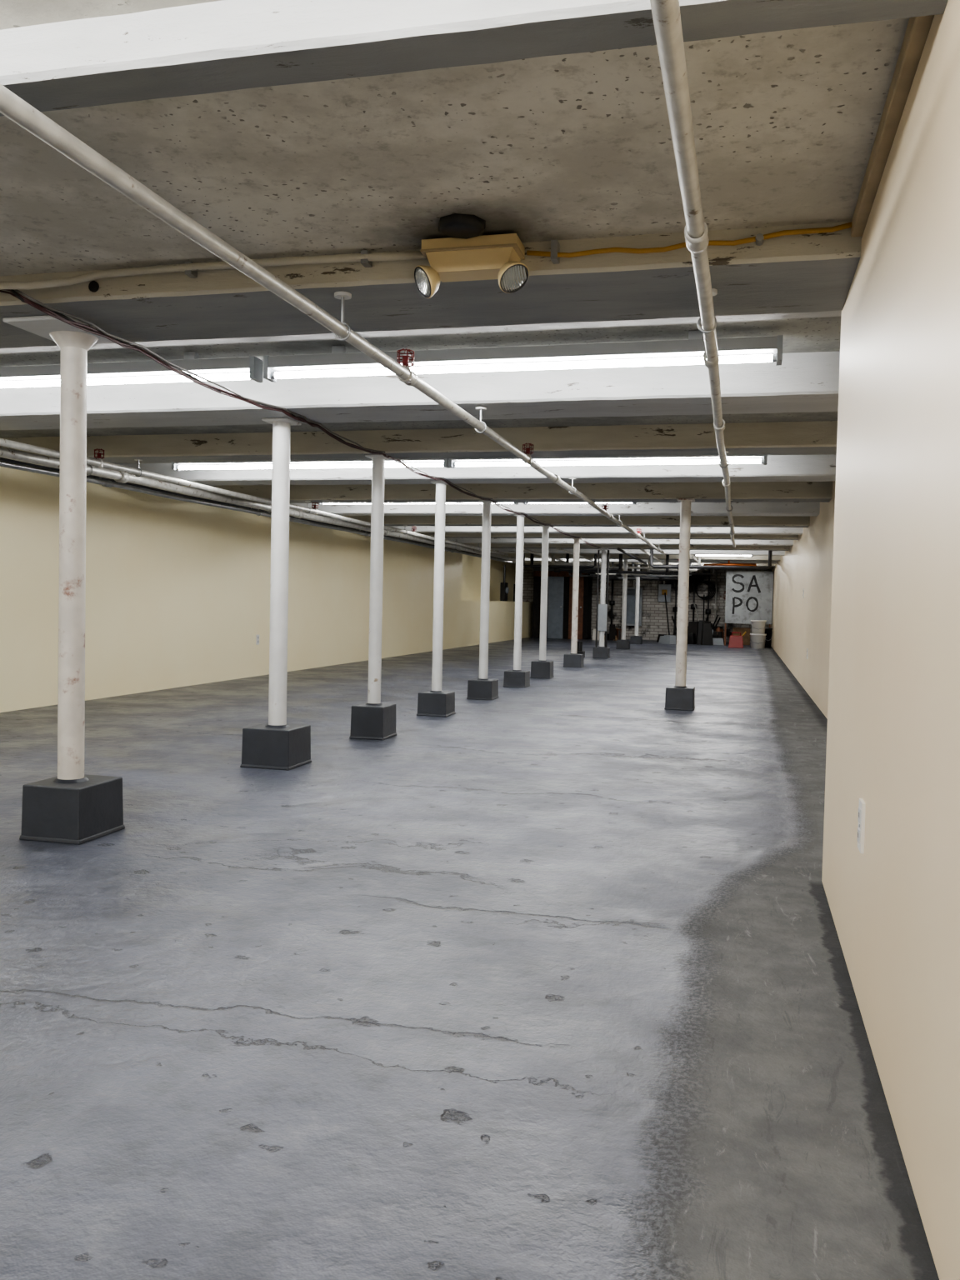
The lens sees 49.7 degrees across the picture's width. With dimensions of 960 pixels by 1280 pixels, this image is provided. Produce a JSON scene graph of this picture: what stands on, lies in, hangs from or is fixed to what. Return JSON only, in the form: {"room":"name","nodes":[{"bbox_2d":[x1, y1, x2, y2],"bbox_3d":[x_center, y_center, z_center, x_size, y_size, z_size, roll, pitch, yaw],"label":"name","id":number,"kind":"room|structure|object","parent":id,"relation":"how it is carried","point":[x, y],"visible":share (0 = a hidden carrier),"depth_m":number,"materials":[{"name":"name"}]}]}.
{"room":"empty basement","nodes":[
{"label":"empty basement","id":0,"kind":"room"},
{"bbox_2d":[0,466,533,712],"bbox_3d":[-3.072,-0.705,13.133,0.620,2.300,36.000,2,2,14],"label":"wall","id":1,"kind":"structure","parent":0,"point":[177,592],"depth_m":11.47,"materials":[{"name":"beige paint"}]},
{"bbox_2d":[255,634,259,644],"bbox_3d":[-2.793,-0.004,13.033,0.012,0.126,0.074,2,2,14],"label":"wall outlet","id":2,"kind":"object","parent":1,"relation":"attached to","point":[257,636],"visible":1,"depth_m":13.02,"materials":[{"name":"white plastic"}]},
{"bbox_2d":[500,565,509,600],"bbox_3d":[0.650,-1.468,26.796,0.170,0.928,0.350,2,2,14],"label":"meter box","id":3,"kind":"object","parent":1,"relation":"attached to","point":[504,590],"visible":0.98,"depth_m":26.67,"materials":[{"name":"black plastic"}]},
{"bbox_2d":[0,0,909,463],"bbox_3d":[0.279,-1.736,12.333,7.444,0.235,36.150,2,2,14],"label":"ceiling","id":4,"kind":"structure","parent":0,"point":[786,122],"depth_m":2.77,"materials":[{"name":"beige concrete"}]},
{"bbox_2d":[0,364,60,388],"bbox_3d":[-2.364,-1.394,5.525,0.367,0.112,0.100,2,2,14],"label":"fluorescent light fixture","id":5,"kind":"object","parent":4,"relation":"attached to","point":[42,372],"depth_m":5.50,"materials":[{"name":"white plastic"}]},
{"bbox_2d":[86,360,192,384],"bbox_3d":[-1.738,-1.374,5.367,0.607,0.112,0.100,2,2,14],"label":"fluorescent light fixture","id":6,"kind":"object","parent":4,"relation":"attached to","point":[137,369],"depth_m":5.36,"materials":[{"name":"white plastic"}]},
{"bbox_2d":[0,250,426,292],"bbox_3d":[-0.986,-1.269,3.603,1.679,0.090,0.156,2,2,9],"label":"conduit","id":7,"kind":"object","parent":4,"relation":"attached to","point":[366,257],"visible":0.94,"depth_m":3.59,"materials":[{"name":"metal"}]},
{"bbox_2d":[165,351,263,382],"bbox_3d":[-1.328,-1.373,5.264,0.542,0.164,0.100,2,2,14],"label":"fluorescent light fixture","id":8,"kind":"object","parent":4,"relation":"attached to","point":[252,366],"depth_m":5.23,"materials":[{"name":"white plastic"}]},
{"bbox_2d":[171,460,272,470],"bbox_3d":[-2.158,-1.465,8.751,0.924,0.072,0.100,2,2,14],"label":"fluorescent light fixture","id":9,"kind":"object","parent":4,"relation":"attached to","point":[176,467],"depth_m":8.74,"materials":[{"name":"white plastic"}]},
{"bbox_2d":[0,457,507,560],"bbox_3d":[-2.938,-1.395,9.492,0.078,0.114,28.950,2,2,14],"label":"pipe","id":10,"kind":"object","parent":4,"relation":"attached to","point":[1,458],"visible":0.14,"depth_m":10.04,"materials":[{"name":"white metal"}]},
{"bbox_2d":[0,438,508,555],"bbox_3d":[-2.635,-1.318,7.870,0.075,0.143,25.950,2,2,14],"label":"pipe","id":11,"kind":"object","parent":4,"relation":"attached to","point":[98,462],"visible":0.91,"depth_m":8.66,"materials":[{"name":"metal"}]},
{"bbox_2d":[0,460,512,563],"bbox_3d":[-2.822,-1.366,9.464,0.062,0.166,28.950,2,2,14],"label":"pipe","id":12,"kind":"object","parent":4,"relation":"attached to","point":[107,483],"visible":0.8,"depth_m":9.81,"materials":[{"name":"metal"}]},
{"bbox_2d":[0,446,515,561],"bbox_3d":[-2.696,-1.382,9.431,0.094,0.127,28.951,2,2,14],"label":"pipe","id":13,"kind":"object","parent":4,"relation":"attached to","point":[121,477],"visible":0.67,"depth_m":9.52,"materials":[{"name":"metal"}]},
{"bbox_2d":[0,289,600,548],"bbox_3d":[-0.127,-1.481,11.151,0.840,0.165,15.556,2,2,14],"label":"cable bundle","id":14,"kind":"object","parent":4,"relation":"hanging from","point":[56,313],"depth_m":4.88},
{"bbox_2d":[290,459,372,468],"bbox_3d":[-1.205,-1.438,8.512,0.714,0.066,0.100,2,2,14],"label":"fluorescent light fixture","id":15,"kind":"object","parent":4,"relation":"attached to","point":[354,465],"depth_m":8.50,"materials":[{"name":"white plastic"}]},
{"bbox_2d":[0,84,664,554],"bbox_3d":[0.255,-1.216,6.526,0.075,0.163,24.750,2,2,14],"label":"pipe","id":16,"kind":"object","parent":4,"relation":"hanging from","point":[12,106],"visible":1,"depth_m":2.84,"materials":[{"name":"metal"}]},
{"bbox_2d":[318,502,371,504],"bbox_3d":[-1.511,-1.537,11.733,0.631,0.018,0.100,2,2,14],"label":"fluorescent light fixture","id":17,"kind":"object","parent":4,"relation":"attached to","point":[358,502],"depth_m":11.73,"materials":[{"name":"white plastic"}]},
{"bbox_2d":[384,502,435,504],"bbox_3d":[-0.766,-1.517,11.546,0.591,0.010,0.100,2,2,14],"label":"fluorescent light fixture","id":18,"kind":"object","parent":4,"relation":"attached to","point":[406,502],"depth_m":11.53,"materials":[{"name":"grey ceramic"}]},
{"bbox_2d":[385,458,449,468],"bbox_3d":[-0.489,-1.411,8.333,0.538,0.075,0.100,2,2,14],"label":"fluorescent light fixture","id":19,"kind":"object","parent":4,"relation":"attached to","point":[446,463],"depth_m":8.31,"materials":[{"name":"white plastic"}]},
{"bbox_2d":[0,420,837,463],"bbox_3d":[-0.708,-1.438,7.473,6.674,0.231,0.332,2,2,14],"label":"ceiling beam","id":20,"kind":"structure","parent":4,"relation":"attached to","point":[780,437],"depth_m":7.17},
{"bbox_2d":[0,351,839,429],"bbox_3d":[-1.090,-1.395,5.956,6.674,0.221,0.502,2,2,14],"label":"ceiling beam","id":21,"kind":"structure","parent":4,"relation":"attached to","point":[804,382],"depth_m":5.54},
{"bbox_2d":[0,310,841,352],"bbox_3d":[-1.411,-1.395,4.676,6.674,0.100,0.140,2,2,14],"label":"ceiling beam","id":22,"kind":"structure","parent":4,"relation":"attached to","point":[828,313],"depth_m":4.36,"materials":[{"name":"white paint"}]},
{"bbox_2d":[0,221,861,348],"bbox_3d":[-1.788,-1.354,4.152,6.201,0.201,0.602,2,2,14],"label":"ceiling beam","id":23,"kind":"structure","parent":4,"relation":"attached to","point":[812,272],"depth_m":3.62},
{"bbox_2d":[438,213,485,239],"bbox_3d":[-0.056,-1.271,3.193,0.139,0.030,0.139,3,3,37],"label":"junction box","id":24,"kind":"object","parent":4,"relation":"attached to","point":[456,225],"visible":1,"depth_m":3.15,"materials":[{"name":"black plastic"}]},
{"bbox_2d":[445,502,482,504],"bbox_3d":[-0.162,-1.497,11.394,0.406,0.010,0.100,2,2,14],"label":"fluorescent light fixture","id":25,"kind":"object","parent":4,"relation":"attached to","point":[446,502],"depth_m":11.39,"materials":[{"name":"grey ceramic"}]},
{"bbox_2d":[91,454,836,485],"bbox_3d":[-0.333,-1.485,8.960,6.674,0.231,0.402,2,2,14],"label":"ceiling beam","id":26,"kind":"structure","parent":4,"relation":"attached to","point":[778,467],"depth_m":8.61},
{"bbox_2d":[414,233,529,298],"bbox_3d":[-0.025,-1.186,3.320,0.379,0.178,0.163,2,2,14],"label":"emergency light","id":27,"kind":"object","parent":4,"relation":"attached to","point":[498,257],"visible":1,"depth_m":3.28,"materials":[{"name":"beige plastic"}]},
{"bbox_2d":[0,0,948,116],"bbox_3d":[-2.197,-1.272,2.532,6.201,0.142,0.147,2,2,14],"label":"ceiling beam","id":28,"kind":"structure","parent":4,"relation":"attached to","point":[225,45],"depth_m":2.01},
{"bbox_2d":[449,457,529,468],"bbox_3d":[0.084,-1.392,8.189,0.648,0.074,0.100,2,2,14],"label":"fluorescent light fixture","id":29,"kind":"object","parent":4,"relation":"attached to","point":[452,464],"depth_m":8.18,"materials":[{"name":"white plastic"}]},
{"bbox_2d":[491,502,518,504],"bbox_3d":[0.283,-1.478,11.283,0.287,0.018,0.100,2,2,14],"label":"fluorescent light fixture","id":30,"kind":"object","parent":4,"relation":"attached to","point":[516,503],"depth_m":11.27,"materials":[{"name":"white plastic"}]},
{"bbox_2d":[187,480,832,503],"bbox_3d":[0.088,-1.538,10.632,6.674,0.231,0.352,2,2,14],"label":"ceiling beam","id":31,"kind":"structure","parent":4,"relation":"attached to","point":[746,492],"depth_m":10.30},
{"bbox_2d":[263,330,783,382],"bbox_3d":[0.139,-1.342,4.896,2.479,0.152,0.100,2,2,14],"label":"fluorescent light fixture","id":32,"kind":"object","parent":4,"relation":"attached to","point":[273,366],"visible":1,"depth_m":4.83,"materials":[{"name":"white plastic"}]},
{"bbox_2d":[266,501,819,515],"bbox_3d":[0.479,-1.587,12.183,6.674,0.231,0.352,2,2,14],"label":"ceiling beam","id":33,"kind":"structure","parent":4,"relation":"attached to","point":[758,508],"depth_m":11.85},
{"bbox_2d":[515,546,573,562],"bbox_3d":[1.897,-1.822,23.762,0.057,0.062,10.100,2,2,14],"label":"pipe","id":34,"kind":"object","parent":4,"relation":"attached to","point":[524,550],"visible":0.44,"depth_m":20.89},
{"bbox_2d":[523,553,596,568],"bbox_3d":[1.667,-1.737,21.811,1.584,0.435,0.054,2,2,14],"label":"pipe","id":35,"kind":"object","parent":4,"relation":"attached to","point":[595,555],"visible":0.72,"depth_m":21.79,"materials":[{"name":"black metal"}]},
{"bbox_2d":[322,515,809,527],"bbox_3d":[0.894,-1.640,13.831,6.674,0.231,0.352,2,2,14],"label":"ceiling beam","id":36,"kind":"structure","parent":4,"relation":"attached to","point":[450,521],"depth_m":13.50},
{"bbox_2d":[530,553,622,572],"bbox_3d":[2.063,-1.708,22.331,2.000,0.514,0.132,2,2,14],"label":"pipe","id":37,"kind":"object","parent":4,"relation":"attached to","point":[532,556],"visible":0.55,"depth_m":22.32,"materials":[{"name":"black metal"}]},
{"bbox_2d":[523,502,636,504],"bbox_3d":[1.066,-1.515,11.084,1.204,0.125,0.100,2,2,14],"label":"fluorescent light fixture","id":38,"kind":"object","parent":4,"relation":"attached to","point":[525,503],"visible":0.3,"depth_m":11.10,"materials":[{"name":"white plastic"}]},
{"bbox_2d":[551,553,609,565],"bbox_3d":[2.140,-1.767,22.103,1.247,0.376,0.075,2,2,14],"label":"pipe","id":39,"kind":"object","parent":4,"relation":"attached to","point":[552,554],"visible":0.47,"depth_m":22.13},
{"bbox_2d":[555,547,611,566],"bbox_3d":[2.581,-1.801,23.590,0.040,0.048,10.100,2,2,14],"label":"pipe","id":40,"kind":"object","parent":4,"relation":"attached to","point":[557,548],"visible":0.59,"depth_m":20.33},
{"bbox_2d":[387,525,803,534],"bbox_3d":[1.230,-1.682,15.164,6.674,0.231,0.302,2,2,14],"label":"ceiling beam","id":41,"kind":"structure","parent":4,"relation":"attached to","point":[618,530],"depth_m":14.87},
{"bbox_2d":[400,532,798,539],"bbox_3d":[1.523,-1.719,16.327,6.674,0.231,0.302,2,2,14],"label":"ceiling beam","id":42,"kind":"structure","parent":4,"relation":"attached to","point":[457,535],"depth_m":16.04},
{"bbox_2d":[569,565,636,577],"bbox_3d":[3.196,-1.865,26.941,1.785,0.493,0.113,2,2,14],"label":"pipe","id":43,"kind":"object","parent":4,"relation":"attached to","point":[590,575],"visible":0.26,"depth_m":26.90,"materials":[{"name":"black metal"}]},
{"bbox_2d":[430,537,793,545],"bbox_3d":[1.890,-1.765,17.780,6.674,0.231,0.302,2,2,14],"label":"ceiling beam","id":44,"kind":"structure","parent":4,"relation":"attached to","point":[534,541],"depth_m":17.48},
{"bbox_2d":[565,553,669,574],"bbox_3d":[3.012,-1.699,22.814,2.260,0.528,0.116,2,2,14],"label":"pipe","id":45,"kind":"object","parent":4,"relation":"attached to","point":[567,554],"visible":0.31,"depth_m":22.70,"materials":[{"name":"black metal"}]},
{"bbox_2d":[449,543,789,550],"bbox_3d":[2.262,-1.811,19.259,6.674,0.231,0.352,2,2,14],"label":"ceiling beam","id":46,"kind":"structure","parent":4,"relation":"attached to","point":[492,545],"depth_m":18.94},
{"bbox_2d":[595,559,649,575],"bbox_3d":[3.362,-1.768,24.581,1.314,0.505,0.113,2,2,14],"label":"pipe","id":47,"kind":"object","parent":4,"relation":"attached to","point":[616,574],"visible":0.27,"depth_m":24.51,"materials":[{"name":"grey metal"}]},
{"bbox_2d":[531,455,719,465],"bbox_3d":[1.105,-1.366,7.932,1.421,0.066,0.100,2,2,14],"label":"fluorescent light fixture","id":48,"kind":"object","parent":4,"relation":"attached to","point":[615,457],"depth_m":7.91,"materials":[{"name":"white plastic"}]},
{"bbox_2d":[590,559,665,569],"bbox_3d":[3.385,-1.801,23.594,1.718,0.366,0.056,2,2,14],"label":"pipe","id":49,"kind":"object","parent":4,"relation":"attached to","point":[595,567],"visible":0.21,"depth_m":23.55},
{"bbox_2d":[475,548,784,555],"bbox_3d":[2.720,-1.869,21.076,6.674,0.231,0.302,2,2,14],"label":"ceiling beam","id":50,"kind":"structure","parent":4,"relation":"attached to","point":[502,550],"depth_m":20.72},
{"bbox_2d":[616,547,647,564],"bbox_3d":[3.644,-1.768,23.323,0.048,0.056,10.100,2,2,14],"label":"pipe","id":51,"kind":"object","parent":4,"relation":"attached to","point":[617,548],"visible":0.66,"depth_m":20.70,"materials":[{"name":"black metal"}]},
{"bbox_2d":[595,571,673,580],"bbox_3d":[4.157,-1.875,27.988,2.079,0.510,0.084,2,2,14],"label":"pipe","id":52,"kind":"object","parent":4,"relation":"attached to","point":[610,578],"visible":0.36,"depth_m":28.07,"materials":[{"name":"black metal"}]},
{"bbox_2d":[615,564,661,579],"bbox_3d":[4.262,-1.870,27.807,1.225,0.502,0.090,2,2,14],"label":"pipe","id":53,"kind":"object","parent":4,"relation":"attached to","point":[617,565],"visible":0.2,"depth_m":27.81,"materials":[{"name":"metal"}]},
{"bbox_2d":[500,553,780,560],"bbox_3d":[3.294,-1.941,23.354,6.674,0.231,0.402,2,2,14],"label":"ceiling beam","id":54,"kind":"structure","parent":4,"relation":"attached to","point":[661,557],"depth_m":22.97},
{"bbox_2d":[507,558,777,564],"bbox_3d":[3.697,-1.992,24.953,6.674,0.231,0.302,2,2,14],"label":"ceiling beam","id":55,"kind":"structure","parent":4,"relation":"attached to","point":[526,559],"depth_m":24.57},
{"bbox_2d":[510,560,775,566],"bbox_3d":[4.076,-2.039,26.455,6.674,0.231,0.402,2,2,14],"label":"ceiling beam","id":56,"kind":"structure","parent":4,"relation":"attached to","point":[513,562],"depth_m":26.29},
{"bbox_2d":[525,563,773,569],"bbox_3d":[4.552,-2.099,28.345,6.674,0.231,0.302,2,2,14],"label":"ceiling beam","id":57,"kind":"structure","parent":4,"relation":"attached to","point":[614,565],"depth_m":28.41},
{"bbox_2d":[640,548,664,564],"bbox_3d":[4.045,-1.755,23.223,0.039,0.047,10.100,2,2,14],"label":"pipe","id":58,"kind":"object","parent":4,"relation":"attached to","point":[641,549],"visible":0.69,"depth_m":20.05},
{"bbox_2d":[640,565,678,580],"bbox_3d":[4.852,-1.837,27.505,1.214,0.521,0.113,2,2,14],"label":"pipe","id":59,"kind":"object","parent":4,"relation":"attached to","point":[642,578],"visible":0.56,"depth_m":27.51,"materials":[{"name":"black metal"}]},
{"bbox_2d":[631,562,691,577],"bbox_3d":[4.439,-1.779,25.341,1.444,0.493,0.065,2,2,14],"label":"pipe","id":60,"kind":"object","parent":4,"relation":"attached to","point":[632,563],"visible":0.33,"depth_m":25.35,"materials":[{"name":"metal"}]},
{"bbox_2d":[611,561,714,574],"bbox_3d":[4.410,-1.803,25.090,2.445,0.427,0.050,2,2,14],"label":"pipe","id":61,"kind":"object","parent":4,"relation":"attached to","point":[712,570],"visible":0.37,"depth_m":24.89,"materials":[{"name":"black metal"}]},
{"bbox_2d":[649,555,700,571],"bbox_3d":[4.277,-1.720,22.753,1.109,0.425,0.058,2,2,14],"label":"pipe","id":62,"kind":"object","parent":4,"relation":"attached to","point":[699,557],"visible":0.59,"depth_m":22.75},
{"bbox_2d":[526,222,851,264],"bbox_3d":[0.639,-1.231,3.210,1.005,0.069,0.050,2,2,14],"label":"cable","id":63,"kind":"object","parent":4,"relation":"attached to","point":[555,253],"visible":0.96,"depth_m":3.22,"materials":[{"name":"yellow plastic"}]},
{"bbox_2d":[650,0,735,547],"bbox_3d":[1.211,-1.159,5.255,0.066,0.142,22.750,2,2,14],"label":"pipe","id":64,"kind":"object","parent":4,"relation":"hanging from","point":[666,13],"visible":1,"depth_m":2.31,"materials":[{"name":"metal"}]},
{"bbox_2d":[649,549,772,569],"bbox_3d":[4.410,-1.579,19.886,2.290,0.489,0.122,2,2,14],"label":"pipe","id":65,"kind":"object","parent":4,"relation":"attached to","point":[770,552],"visible":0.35,"depth_m":19.85,"materials":[{"name":"black metal"}]},
{"bbox_2d":[694,555,753,556],"bbox_3d":[5.157,-1.832,21.960,1.224,0.120,0.100,2,2,14],"label":"fluorescent light fixture","id":66,"kind":"object","parent":4,"relation":"attached to","point":[694,555],"visible":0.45,"depth_m":21.92,"materials":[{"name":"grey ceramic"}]},
{"bbox_2d":[704,560,756,565],"bbox_3d":[5.617,-1.784,23.290,1.151,0.288,0.070,2,2,14],"label":"copper pipe","id":67,"kind":"object","parent":4,"relation":"attached to","point":[728,563],"visible":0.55,"depth_m":23.27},
{"bbox_2d":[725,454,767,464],"bbox_3d":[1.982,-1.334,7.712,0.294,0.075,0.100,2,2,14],"label":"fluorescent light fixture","id":68,"kind":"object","parent":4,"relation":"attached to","point":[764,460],"depth_m":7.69,"materials":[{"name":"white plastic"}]},
{"bbox_2d":[0,636,939,1279],"bbox_3d":[0.171,0.592,12.460,7.674,0.100,36.200,2,2,14],"label":"floor","id":69,"kind":"structure","parent":0,"point":[548,978],"depth_m":2.60,"materials":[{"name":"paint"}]},
{"bbox_2d":[2,314,124,844],"bbox_3d":[-1.681,-0.223,4.218,0.295,2.060,0.410,2,2,14],"label":"support column","id":70,"kind":"structure","parent":69,"relation":"on","point":[72,807],"depth_m":4.21,"materials":[{"name":"metal"}]},
{"bbox_2d":[240,417,311,770],"bbox_3d":[-1.191,-0.275,6.152,0.310,2.040,0.340,2,2,14],"label":"support column","id":71,"kind":"structure","parent":69,"relation":"on","point":[277,744],"depth_m":6.10,"materials":[{"name":"metal"}]},
{"bbox_2d":[349,454,396,739],"bbox_3d":[-0.752,-0.310,7.505,0.260,2.030,0.310,2,2,14],"label":"support column","id":72,"kind":"structure","parent":69,"relation":"on","point":[373,719],"depth_m":7.45,"materials":[{"name":"metal"}]},
{"bbox_2d":[416,480,455,717],"bbox_3d":[-0.361,-0.359,9.056,0.270,2.030,0.310,2,2,14],"label":"support column","id":73,"kind":"structure","parent":69,"relation":"on","point":[435,702],"depth_m":9.01,"materials":[{"name":"metal"}]},
{"bbox_2d":[466,500,499,699],"bbox_3d":[0.051,-0.410,10.673,0.270,2.030,0.310,2,2,14],"label":"support column","id":74,"kind":"structure","parent":69,"relation":"on","point":[482,687],"depth_m":10.62,"materials":[{"name":"metal"}]},
{"bbox_2d":[503,514,529,687],"bbox_3d":[0.459,-0.462,12.292,0.270,2.030,0.310,2,2,14],"label":"support column","id":75,"kind":"structure","parent":69,"relation":"on","point":[517,677],"depth_m":12.24,"materials":[{"name":"metal"}]},
{"bbox_2d":[530,525,554,678],"bbox_3d":[0.855,-0.511,13.862,0.270,2.030,0.310,2,2,14],"label":"support column","id":76,"kind":"structure","parent":69,"relation":"on","point":[541,668],"depth_m":13.81,"materials":[{"name":"metal"}]},
{"bbox_2d":[532,570,592,639],"bbox_3d":[2.366,-1.145,29.727,1.550,2.185,0.950,2,2,14],"label":"closet","id":77,"kind":"object","parent":69,"relation":"on","point":[587,587],"visible":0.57,"depth_m":29.32,"materials":[{"name":"brown wood"}]},
{"bbox_2d":[547,576,564,639],"bbox_3d":[2.130,-0.915,29.247,0.440,1.750,0.090,2,2,14],"label":"door","id":78,"kind":"structure","parent":77,"relation":"attached to","point":[556,584],"depth_m":29.25,"materials":[{"name":"grey paint"}]},
{"bbox_2d":[568,576,584,639],"bbox_3d":[2.692,-0.897,29.106,0.400,1.750,0.090,2,2,14],"label":"door","id":79,"kind":"structure","parent":77,"relation":"attached to","point":[581,584],"depth_m":29.09,"materials":[{"name":"brown wood"}]},
{"bbox_2d":[563,537,584,667],"bbox_3d":[1.502,-0.590,16.348,0.290,2.030,0.310,2,2,14],"label":"support column","id":80,"kind":"structure","parent":69,"relation":"on","point":[572,659],"depth_m":16.30,"materials":[{"name":"metal"}]},
{"bbox_2d":[576,641,584,657],"bbox_3d":[1.847,0.178,19.195,0.150,0.300,0.300,2,2,14],"label":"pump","id":81,"kind":"object","parent":69,"relation":"on","point":[579,651],"visible":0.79,"depth_m":19.15,"materials":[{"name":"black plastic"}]},
{"bbox_2d":[592,548,609,658],"bbox_3d":[2.278,-0.681,19.265,0.290,2.030,0.310,2,2,14],"label":"support column","id":82,"kind":"structure","parent":69,"relation":"on","point":[601,652],"depth_m":19.19,"materials":[{"name":"metal"}]},
{"bbox_2d":[592,624,621,640],"bbox_3d":[3.598,-0.222,29.075,0.806,0.442,0.988,2,2,14],"label":"debris pile","id":83,"kind":"object","parent":69,"relation":"on","point":[614,634],"visible":0.62,"depth_m":28.71,"materials":[{"name":"cardboard"}]},
{"bbox_2d":[609,580,614,624],"bbox_3d":[3.790,-1.115,29.756,0.160,2.185,0.160,2,2,14],"label":"riser pipe","id":84,"kind":"object","parent":69,"relation":"on","point":[612,602],"visible":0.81,"depth_m":29.73,"materials":[{"name":"black metal"}]},
{"bbox_2d":[615,558,629,649],"bbox_3d":[3.258,-0.813,23.399,0.290,2.030,0.310,2,2,14],"label":"support column","id":85,"kind":"structure","parent":69,"relation":"on","point":[622,643],"depth_m":23.34,"materials":[{"name":"metal"}]},
{"bbox_2d":[630,564,642,644],"bbox_3d":[4.020,-0.912,26.506,0.290,2.030,0.310,2,2,14],"label":"support column","id":86,"kind":"structure","parent":69,"relation":"on","point":[636,639],"depth_m":26.46,"materials":[{"name":"metal"}]},
{"bbox_2d":[672,568,677,632],"bbox_3d":[5.535,-1.061,29.318,0.160,2.185,0.160,2,2,14],"label":"riser pipe","id":87,"kind":"object","parent":69,"relation":"on","point":[673,607],"visible":0.6,"depth_m":29.29,"materials":[{"name":"black metal"}]},
{"bbox_2d":[664,498,694,710],"bbox_3d":[1.971,-0.346,10.068,0.280,2.030,0.310,2,2,14],"label":"support column","id":88,"kind":"structure","parent":69,"relation":"on","point":[678,697],"depth_m":10.01,"materials":[{"name":"metal"}]},
{"bbox_2d":[656,592,724,644],"bbox_3d":[5.640,-0.583,27.818,1.839,1.369,2.272,2,2,14],"label":"debris pile","id":89,"kind":"object","parent":69,"relation":"on","point":[700,632],"visible":0.81,"depth_m":27.27,"materials":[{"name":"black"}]},
{"bbox_2d":[690,571,696,621],"bbox_3d":[6.020,-1.046,29.196,0.160,2.185,0.160,2,2,14],"label":"riser pipe","id":90,"kind":"object","parent":69,"relation":"on","point":[692,607],"visible":0.58,"depth_m":29.17,"materials":[{"name":"black metal"}]},
{"bbox_2d":[705,569,710,621],"bbox_3d":[6.408,-1.034,29.099,0.160,2.185,0.160,2,2,14],"label":"riser pipe","id":91,"kind":"object","parent":69,"relation":"on","point":[707,611],"visible":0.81,"depth_m":29.06,"materials":[{"name":"black metal"}]},
{"bbox_2d":[695,580,715,599],"bbox_3d":[6.304,-1.389,28.973,0.570,0.541,0.118,2,2,21],"label":"cable coil","id":92,"kind":"object","parent":91,"relation":"hanging from","point":[707,597],"visible":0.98,"depth_m":28.94,"materials":[{"name":"black plastic"}]},
{"bbox_2d":[712,569,718,625],"bbox_3d":[6.602,-1.028,29.050,0.160,2.185,0.160,2,2,14],"label":"riser pipe","id":93,"kind":"object","parent":69,"relation":"on","point":[715,607],"visible":0.81,"depth_m":29.01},
{"bbox_2d":[728,631,746,648],"bbox_3d":[6.323,-0.013,25.464,0.425,0.412,0.248,2,2,14],"label":"gas can","id":94,"kind":"object","parent":69,"relation":"on","point":[736,642],"visible":1,"depth_m":25.37,"materials":[{"name":"red plastic"}]},
{"bbox_2d":[732,627,749,644],"bbox_3d":[6.954,-0.098,27.588,0.450,0.450,0.520,2,2,14],"label":"cardboard box","id":95,"kind":"object","parent":69,"relation":"on","point":[746,638],"visible":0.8,"depth_m":27.43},
{"bbox_2d":[724,570,773,645],"bbox_3d":[6.902,-0.804,26.638,1.170,1.930,0.063,2,2,14],"label":"sign board","id":96,"kind":"object","parent":69,"relation":"on","point":[748,593],"visible":0.94,"depth_m":26.60,"materials":[{"name":"white wood"}]},
{"bbox_2d":[750,620,766,648],"bbox_3d":[6.813,-0.139,25.400,0.399,0.690,0.422,2,2,14],"label":"plastic bucket","id":97,"kind":"object","parent":69,"relation":"on","point":[758,637],"visible":1,"depth_m":25.27,"materials":[{"name":"white"}]},
{"bbox_2d":[765,627,772,648],"bbox_3d":[7.201,-0.056,25.929,0.216,0.500,0.225,2,2,14],"label":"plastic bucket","id":98,"kind":"object","parent":69,"relation":"on","point":[768,631],"visible":0.82,"depth_m":25.86,"materials":[{"name":"plastic"}]},
{"bbox_2d":[522,563,771,643],"bbox_3d":[4.588,-1.159,29.837,7.274,2.300,0.150,2,2,14],"label":"wall","id":99,"kind":"structure","parent":0,"point":[654,622],"depth_m":29.65,"materials":[{"name":"brick"}]},
{"bbox_2d":[625,569,642,625],"bbox_3d":[4.370,-1.300,29.681,0.550,1.785,0.230,2,2,14],"label":"electrical panel","id":100,"kind":"object","parent":99,"relation":"attached to","point":[631,592],"visible":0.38,"depth_m":29.60,"materials":[{"name":"grey metal"}]},
{"bbox_2d":[658,570,671,602],"bbox_3d":[5.259,-1.624,29.483,0.350,1.085,0.160,2,2,14],"label":"electrical panel","id":101,"kind":"object","parent":99,"relation":"attached to","point":[662,588],"visible":0.87,"depth_m":29.43,"materials":[{"name":"grey metal"}]},
{"bbox_2d":[770,480,835,719],"bbox_3d":[4.988,-0.645,16.242,0.150,2.300,26.040,2,2,14],"label":"wall","id":102,"kind":"structure","parent":0,"point":[798,624],"depth_m":12.51,"materials":[{"name":"beige paint"}]},
{"bbox_2d":[821,0,959,1279],"bbox_3d":[0.360,-0.008,-1.143,0.623,2.117,9.960,2,2,14],"label":"wall","id":103,"kind":"structure","parent":0,"point":[893,730],"depth_m":2.03,"materials":[{"name":"beige paint"}]},
{"bbox_2d":[857,798,865,854],"bbox_3d":[0.965,0.471,2.630,0.012,0.126,0.074,2,2,14],"label":"wall outlet","id":104,"kind":"object","parent":103,"relation":"attached to","point":[862,808],"visible":1,"depth_m":2.60,"materials":[{"name":"white plastic"}]},
{"bbox_2d":[850,15,934,236],"bbox_3d":[0.005,-1.089,-1.413,0.061,0.048,9.330,2,2,14],"label":"trim","id":105,"kind":"structure","parent":103,"relation":"attached to","point":[918,27],"depth_m":2.34,"materials":[{"name":"beige paint"}]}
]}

